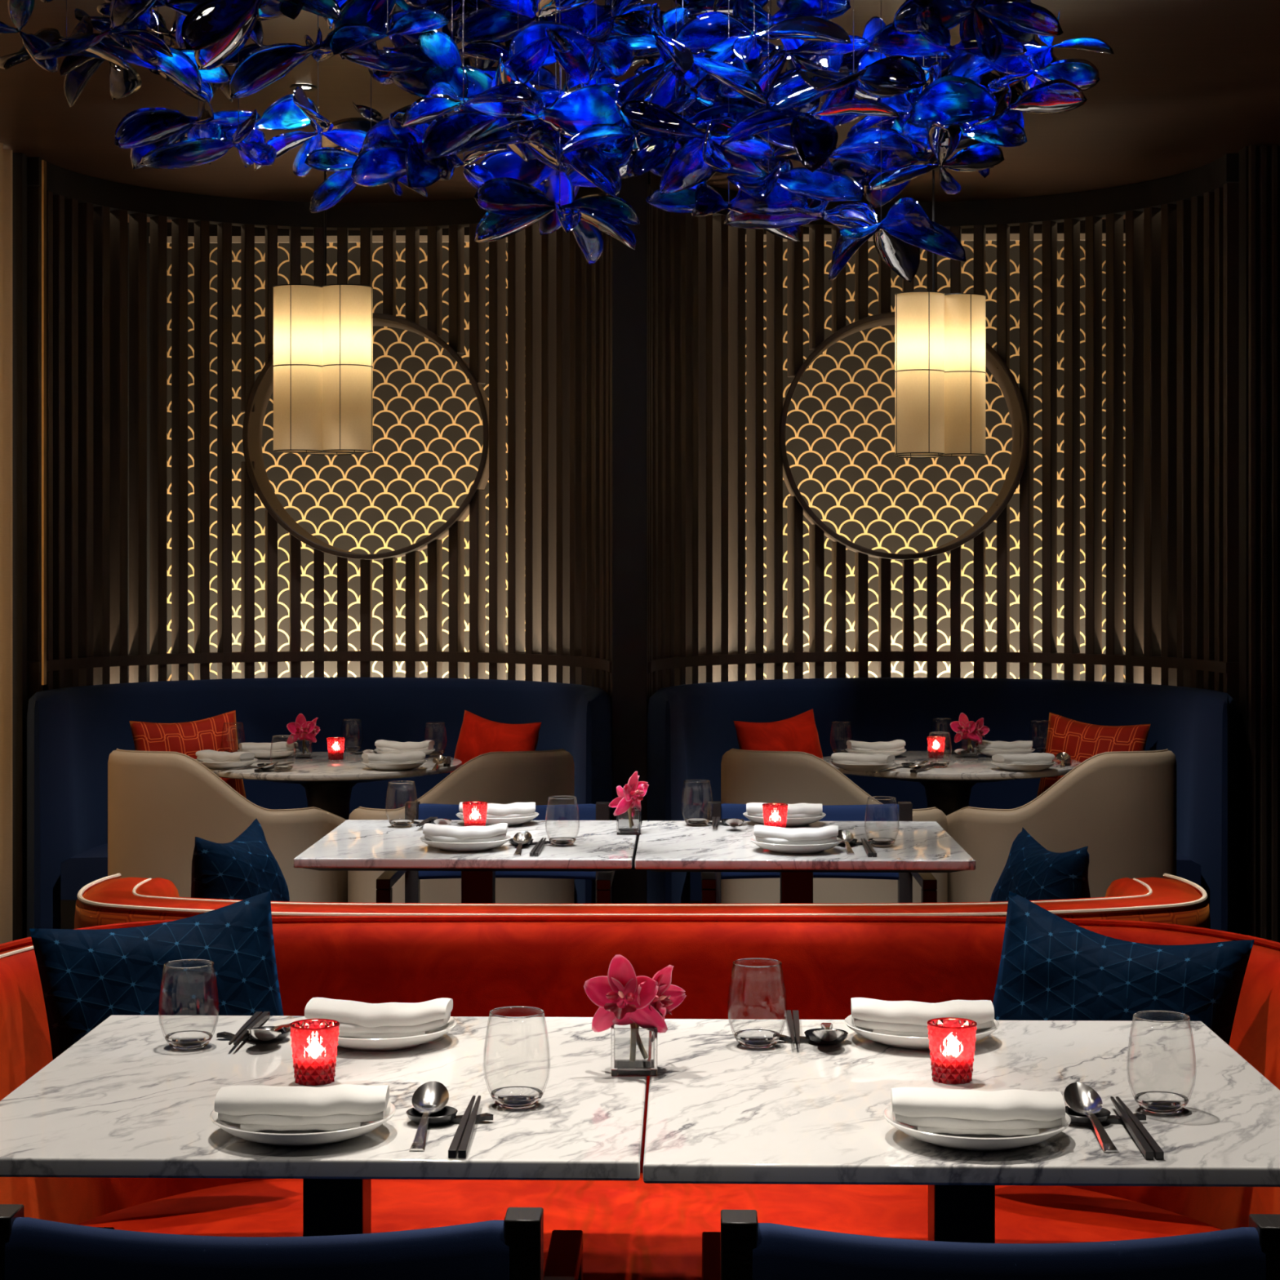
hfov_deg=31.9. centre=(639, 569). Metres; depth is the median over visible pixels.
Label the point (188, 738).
pillow
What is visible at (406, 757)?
folded napkin
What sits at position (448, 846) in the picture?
dinner plate
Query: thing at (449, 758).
chopstick
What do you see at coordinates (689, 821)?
water glass
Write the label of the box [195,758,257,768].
dinner plate
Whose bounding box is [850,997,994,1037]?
folded napkin
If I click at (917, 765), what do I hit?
soup spoon
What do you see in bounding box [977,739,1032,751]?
folded napkin
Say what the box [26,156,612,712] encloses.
screen
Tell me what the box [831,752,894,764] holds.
folded napkin
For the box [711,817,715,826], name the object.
chopstick
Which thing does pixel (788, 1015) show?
chopstick
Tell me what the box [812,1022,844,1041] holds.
soup spoon
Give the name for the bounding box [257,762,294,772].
chopstick
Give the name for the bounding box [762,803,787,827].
votive candle
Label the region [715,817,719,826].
chopstick
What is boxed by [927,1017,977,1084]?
votive candle
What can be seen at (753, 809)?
folded napkin
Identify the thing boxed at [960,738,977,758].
glass vase
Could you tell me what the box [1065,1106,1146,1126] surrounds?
chopstick rest
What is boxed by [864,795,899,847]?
water glass
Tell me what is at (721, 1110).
marble table
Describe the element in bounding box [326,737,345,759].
votive candle
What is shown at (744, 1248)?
chair
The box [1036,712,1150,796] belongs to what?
pillow
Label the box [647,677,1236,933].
banquette
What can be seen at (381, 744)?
folded napkin
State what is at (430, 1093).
soup spoon
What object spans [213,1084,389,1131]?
folded napkin
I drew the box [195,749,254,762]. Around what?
folded napkin
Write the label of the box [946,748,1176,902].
tub chair
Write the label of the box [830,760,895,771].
dinner plate
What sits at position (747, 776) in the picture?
tub chair
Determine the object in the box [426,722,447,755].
water glass
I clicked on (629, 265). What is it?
wall pier
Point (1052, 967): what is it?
pillow
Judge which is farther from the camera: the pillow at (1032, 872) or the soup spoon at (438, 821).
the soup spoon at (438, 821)
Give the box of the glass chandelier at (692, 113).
[0,0,1114,282]
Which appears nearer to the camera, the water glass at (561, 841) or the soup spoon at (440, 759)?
the water glass at (561, 841)
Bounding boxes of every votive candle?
[289,1018,339,1085]
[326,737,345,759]
[462,800,488,826]
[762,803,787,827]
[927,736,945,758]
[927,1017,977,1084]
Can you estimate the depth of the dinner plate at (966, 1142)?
2.35 m
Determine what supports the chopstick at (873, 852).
on the marble table at (663, 846)
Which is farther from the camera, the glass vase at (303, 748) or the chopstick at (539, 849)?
the glass vase at (303, 748)
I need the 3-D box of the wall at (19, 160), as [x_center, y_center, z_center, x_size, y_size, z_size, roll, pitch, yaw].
[-2.277,0.023,7.109,0.650,2.680,0.050,0,0,1]
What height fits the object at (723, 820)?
0.012 m
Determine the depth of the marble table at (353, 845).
4.91 m
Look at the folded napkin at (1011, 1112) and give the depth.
2.39 m
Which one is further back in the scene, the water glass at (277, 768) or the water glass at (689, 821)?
the water glass at (277, 768)
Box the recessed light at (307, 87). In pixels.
[289,84,317,91]
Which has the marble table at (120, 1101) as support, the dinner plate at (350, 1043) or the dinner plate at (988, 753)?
the dinner plate at (350, 1043)
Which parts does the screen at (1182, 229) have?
round frame, rail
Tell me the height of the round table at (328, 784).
0.750 m
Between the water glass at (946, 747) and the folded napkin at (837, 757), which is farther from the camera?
the water glass at (946, 747)
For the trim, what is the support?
attached to the wall at (19, 160)
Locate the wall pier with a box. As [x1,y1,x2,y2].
[612,172,647,903]
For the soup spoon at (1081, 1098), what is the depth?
2.50 m
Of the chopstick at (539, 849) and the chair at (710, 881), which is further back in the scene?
the chair at (710, 881)
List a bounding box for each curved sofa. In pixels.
[0,915,1279,1279]
[74,873,1210,928]
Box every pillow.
[29,890,283,1059]
[129,710,246,798]
[191,818,289,902]
[449,710,541,773]
[733,708,822,758]
[990,826,1090,902]
[992,890,1254,1044]
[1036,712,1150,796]
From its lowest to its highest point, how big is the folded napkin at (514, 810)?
0.045 m
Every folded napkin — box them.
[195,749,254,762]
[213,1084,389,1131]
[239,741,294,752]
[304,997,453,1038]
[361,751,425,764]
[374,739,434,751]
[422,822,507,842]
[458,801,535,817]
[746,802,822,817]
[754,824,838,844]
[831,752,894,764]
[846,739,905,751]
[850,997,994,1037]
[891,1087,1065,1136]
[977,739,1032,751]
[991,752,1054,764]
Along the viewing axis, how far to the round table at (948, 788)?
6.97 m
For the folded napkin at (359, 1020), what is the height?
0.048 m
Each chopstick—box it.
[228,1011,262,1044]
[233,1011,270,1044]
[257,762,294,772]
[416,817,433,826]
[418,817,437,826]
[443,755,448,766]
[446,755,450,766]
[448,1095,475,1158]
[457,1095,480,1158]
[529,837,543,856]
[534,837,546,856]
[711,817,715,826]
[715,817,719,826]
[784,1009,795,1043]
[792,1009,799,1043]
[860,838,871,857]
[863,838,876,857]
[910,762,937,773]
[913,762,938,773]
[1110,1096,1153,1159]
[1115,1096,1164,1159]
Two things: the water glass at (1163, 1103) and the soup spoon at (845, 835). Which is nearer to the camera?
the water glass at (1163, 1103)
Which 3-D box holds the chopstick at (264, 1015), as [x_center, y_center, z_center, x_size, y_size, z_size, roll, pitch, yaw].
[-0.512,0.606,2.949,0.008,0.013,0.225,0,0,1]
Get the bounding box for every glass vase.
[294,739,311,758]
[611,1024,657,1076]
[616,807,640,835]
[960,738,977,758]
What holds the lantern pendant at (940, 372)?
hanging from the ceiling
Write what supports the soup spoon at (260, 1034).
on the marble table at (120, 1101)
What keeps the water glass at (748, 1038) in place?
on the marble table at (721, 1110)
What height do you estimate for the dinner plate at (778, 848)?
0.024 m
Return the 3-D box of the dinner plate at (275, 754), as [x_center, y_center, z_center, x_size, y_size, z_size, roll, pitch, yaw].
[-1.214,0.600,7.311,0.200,0.024,0.200,0,0,1]
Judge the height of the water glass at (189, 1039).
0.107 m
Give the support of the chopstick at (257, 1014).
on the marble table at (120, 1101)
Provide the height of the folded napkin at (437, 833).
0.048 m
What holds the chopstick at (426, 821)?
on the marble table at (353, 845)
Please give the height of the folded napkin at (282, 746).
0.044 m
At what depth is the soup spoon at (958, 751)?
7.29 m
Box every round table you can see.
[209,751,462,819]
[820,751,1081,815]
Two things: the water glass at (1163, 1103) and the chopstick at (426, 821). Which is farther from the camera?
the chopstick at (426, 821)
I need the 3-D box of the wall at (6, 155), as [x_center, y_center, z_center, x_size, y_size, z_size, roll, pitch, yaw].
[-2.017,-0.072,5.456,0.076,2.470,3.225,0,0,1]
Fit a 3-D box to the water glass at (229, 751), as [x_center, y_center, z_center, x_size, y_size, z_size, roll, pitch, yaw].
[-1.344,0.559,7.396,0.077,0.107,0.077,0,0,-24]
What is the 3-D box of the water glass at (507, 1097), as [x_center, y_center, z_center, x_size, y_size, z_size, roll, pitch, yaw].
[-0.141,0.559,2.563,0.077,0.107,0.077,0,0,-17]
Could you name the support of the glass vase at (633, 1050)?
on the marble table at (120, 1101)
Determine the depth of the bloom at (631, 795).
5.19 m
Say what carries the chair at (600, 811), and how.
on the floor
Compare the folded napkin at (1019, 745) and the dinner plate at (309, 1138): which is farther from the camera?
the folded napkin at (1019, 745)
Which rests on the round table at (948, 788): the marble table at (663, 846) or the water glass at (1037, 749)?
the water glass at (1037, 749)
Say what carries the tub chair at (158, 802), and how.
on the floor
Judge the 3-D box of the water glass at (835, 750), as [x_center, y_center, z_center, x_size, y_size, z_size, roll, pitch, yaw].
[0.670,0.559,7.449,0.077,0.107,0.077,0,0,44]
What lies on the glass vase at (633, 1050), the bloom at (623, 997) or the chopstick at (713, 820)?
the bloom at (623, 997)
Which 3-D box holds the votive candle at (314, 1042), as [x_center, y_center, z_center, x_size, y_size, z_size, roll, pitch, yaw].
[-0.390,0.578,2.683,0.060,0.069,0.060,0,0,-35]
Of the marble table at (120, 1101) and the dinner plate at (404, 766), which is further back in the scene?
the dinner plate at (404, 766)
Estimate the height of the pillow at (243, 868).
0.333 m
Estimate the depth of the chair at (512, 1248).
2.05 m
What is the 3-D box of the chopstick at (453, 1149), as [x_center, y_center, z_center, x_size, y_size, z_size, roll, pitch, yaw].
[-0.192,0.606,2.442,0.008,0.013,0.225,0,0,2]
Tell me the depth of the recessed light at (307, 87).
6.09 m
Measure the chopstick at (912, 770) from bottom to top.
0.013 m
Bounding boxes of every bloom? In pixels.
[286,713,319,744]
[583,954,686,1033]
[608,771,648,816]
[950,712,990,744]
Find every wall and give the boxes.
[0,142,12,943]
[12,153,26,941]
[1239,144,1279,945]
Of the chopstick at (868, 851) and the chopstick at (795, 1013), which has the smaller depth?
the chopstick at (795, 1013)
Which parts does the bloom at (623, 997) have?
stem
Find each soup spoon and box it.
[217,761,279,772]
[246,1022,290,1040]
[362,749,375,753]
[409,1080,448,1150]
[431,755,445,770]
[433,818,451,825]
[513,831,532,855]
[725,818,742,826]
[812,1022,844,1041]
[836,829,854,853]
[873,760,928,773]
[954,748,965,755]
[1056,751,1069,766]
[1063,1082,1119,1151]
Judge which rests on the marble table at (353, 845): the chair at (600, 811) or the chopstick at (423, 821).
the chopstick at (423, 821)
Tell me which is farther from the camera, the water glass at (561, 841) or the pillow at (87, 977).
the water glass at (561, 841)
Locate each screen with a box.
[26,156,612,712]
[647,153,1239,933]
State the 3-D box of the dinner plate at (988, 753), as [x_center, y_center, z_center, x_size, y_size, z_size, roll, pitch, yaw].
[1.198,0.600,7.365,0.200,0.024,0.200,0,0,1]
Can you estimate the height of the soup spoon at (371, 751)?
0.031 m
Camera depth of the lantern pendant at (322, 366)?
6.96 m
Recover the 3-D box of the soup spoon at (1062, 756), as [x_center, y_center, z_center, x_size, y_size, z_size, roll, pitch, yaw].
[1.330,0.597,7.044,0.041,0.031,0.186,0,0,11]
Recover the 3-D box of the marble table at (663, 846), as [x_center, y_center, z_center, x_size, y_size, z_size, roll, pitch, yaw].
[0.356,0.988,5.099,0.720,0.750,0.735,0,0,1]
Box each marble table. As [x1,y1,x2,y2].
[0,1015,648,1236]
[293,819,637,903]
[635,820,975,903]
[643,1018,1279,1243]
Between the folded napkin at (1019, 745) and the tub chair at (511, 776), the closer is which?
the tub chair at (511, 776)
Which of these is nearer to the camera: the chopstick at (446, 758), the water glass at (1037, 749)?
the chopstick at (446, 758)
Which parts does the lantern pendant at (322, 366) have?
lamp shade, cord, lamp shade, lamp shade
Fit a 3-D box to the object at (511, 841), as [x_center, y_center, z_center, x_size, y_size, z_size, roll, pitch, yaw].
[-0.246,0.606,4.986,0.096,0.012,0.057,0,0,-1]
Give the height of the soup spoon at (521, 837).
0.031 m
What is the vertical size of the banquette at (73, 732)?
0.980 m
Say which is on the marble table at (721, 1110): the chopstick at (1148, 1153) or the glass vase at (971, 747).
the chopstick at (1148, 1153)
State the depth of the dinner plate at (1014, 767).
6.79 m
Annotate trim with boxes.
[41,160,46,684]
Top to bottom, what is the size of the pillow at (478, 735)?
0.357 m
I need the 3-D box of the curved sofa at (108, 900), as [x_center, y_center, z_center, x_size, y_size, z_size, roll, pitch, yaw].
[0.004,0.959,4.040,1.994,0.809,0.898,0,0,1]
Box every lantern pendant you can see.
[272,170,373,455]
[894,161,986,457]
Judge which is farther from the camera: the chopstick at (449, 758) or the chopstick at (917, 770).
the chopstick at (449, 758)
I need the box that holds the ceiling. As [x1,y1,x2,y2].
[0,0,1279,222]
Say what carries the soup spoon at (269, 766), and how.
on the round table at (328, 784)
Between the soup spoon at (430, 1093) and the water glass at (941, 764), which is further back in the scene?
the water glass at (941, 764)
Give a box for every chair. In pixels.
[0,1204,582,1279]
[107,748,347,902]
[347,748,574,903]
[376,800,615,903]
[701,800,937,903]
[702,1209,1279,1279]
[720,748,947,903]
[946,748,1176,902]
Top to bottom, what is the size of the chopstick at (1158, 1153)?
0.013 m
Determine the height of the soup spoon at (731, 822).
0.031 m
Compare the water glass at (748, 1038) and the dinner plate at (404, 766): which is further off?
the dinner plate at (404, 766)
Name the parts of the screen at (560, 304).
rail, round frame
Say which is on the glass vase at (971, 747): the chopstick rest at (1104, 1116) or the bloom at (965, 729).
the bloom at (965, 729)
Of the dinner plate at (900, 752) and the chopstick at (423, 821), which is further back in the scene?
the dinner plate at (900, 752)
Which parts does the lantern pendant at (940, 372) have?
lamp shade, lamp shade, cord, lamp shade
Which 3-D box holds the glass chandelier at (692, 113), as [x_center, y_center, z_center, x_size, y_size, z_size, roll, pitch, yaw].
[-0.190,-0.936,4.566,2.277,0.760,1.433,0,0,1]
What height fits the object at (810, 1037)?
0.012 m
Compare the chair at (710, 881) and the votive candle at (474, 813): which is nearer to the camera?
the votive candle at (474, 813)
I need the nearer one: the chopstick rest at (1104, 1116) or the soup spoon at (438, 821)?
the chopstick rest at (1104, 1116)
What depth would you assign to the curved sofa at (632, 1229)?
3.37 m
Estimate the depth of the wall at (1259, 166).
6.95 m
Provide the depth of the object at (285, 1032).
2.92 m
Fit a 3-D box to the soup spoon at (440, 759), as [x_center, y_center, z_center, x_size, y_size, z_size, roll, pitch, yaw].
[-0.627,0.597,6.920,0.041,0.031,0.186,0,0,1]
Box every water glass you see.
[161,959,214,1050]
[223,722,242,752]
[272,735,293,771]
[342,719,360,751]
[388,780,415,827]
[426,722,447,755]
[484,1006,550,1109]
[545,795,578,846]
[682,779,710,826]
[727,958,786,1048]
[829,720,853,752]
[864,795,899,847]
[928,732,950,768]
[933,717,953,750]
[1028,720,1049,752]
[1126,1010,1196,1115]
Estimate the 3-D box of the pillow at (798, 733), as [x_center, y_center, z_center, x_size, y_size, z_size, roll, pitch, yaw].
[0.482,0.648,7.448,0.356,0.357,0.153,0,0,-34]
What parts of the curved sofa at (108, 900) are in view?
backrest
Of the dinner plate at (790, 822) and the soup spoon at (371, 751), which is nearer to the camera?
the dinner plate at (790, 822)
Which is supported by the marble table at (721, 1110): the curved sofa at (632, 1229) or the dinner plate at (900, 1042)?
the dinner plate at (900, 1042)
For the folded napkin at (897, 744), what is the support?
on the dinner plate at (900, 752)
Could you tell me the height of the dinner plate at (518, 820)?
0.024 m
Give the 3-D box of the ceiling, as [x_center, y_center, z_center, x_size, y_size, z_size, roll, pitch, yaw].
[-0.002,-1.367,3.476,5.350,0.100,10.150,0,0,1]
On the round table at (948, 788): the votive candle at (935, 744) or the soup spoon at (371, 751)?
the votive candle at (935, 744)
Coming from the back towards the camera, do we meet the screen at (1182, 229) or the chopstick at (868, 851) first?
the screen at (1182, 229)
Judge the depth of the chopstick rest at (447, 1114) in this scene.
2.48 m
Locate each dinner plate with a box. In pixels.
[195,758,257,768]
[209,1101,395,1146]
[237,749,294,759]
[337,1016,457,1051]
[360,760,426,770]
[373,748,435,755]
[420,835,511,852]
[456,811,538,826]
[742,812,826,826]
[750,836,842,853]
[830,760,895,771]
[844,1014,999,1049]
[845,748,906,755]
[883,1104,1071,1151]
[977,747,1035,756]
[990,760,1056,771]
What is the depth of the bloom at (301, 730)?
7.27 m
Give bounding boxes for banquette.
[26,677,612,937]
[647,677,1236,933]
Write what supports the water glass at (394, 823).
on the marble table at (353, 845)
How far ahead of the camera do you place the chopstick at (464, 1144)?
2.40 m
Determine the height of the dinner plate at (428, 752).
0.024 m
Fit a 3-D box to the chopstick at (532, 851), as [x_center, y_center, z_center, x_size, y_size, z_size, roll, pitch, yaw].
[-0.224,0.606,4.897,0.008,0.013,0.225,0,0,4]
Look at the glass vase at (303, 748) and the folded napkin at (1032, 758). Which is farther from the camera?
the glass vase at (303, 748)
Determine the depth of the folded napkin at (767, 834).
4.86 m
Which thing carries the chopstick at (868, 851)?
on the marble table at (663, 846)
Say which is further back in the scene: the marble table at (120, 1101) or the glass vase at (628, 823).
the glass vase at (628, 823)
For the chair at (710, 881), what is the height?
0.765 m

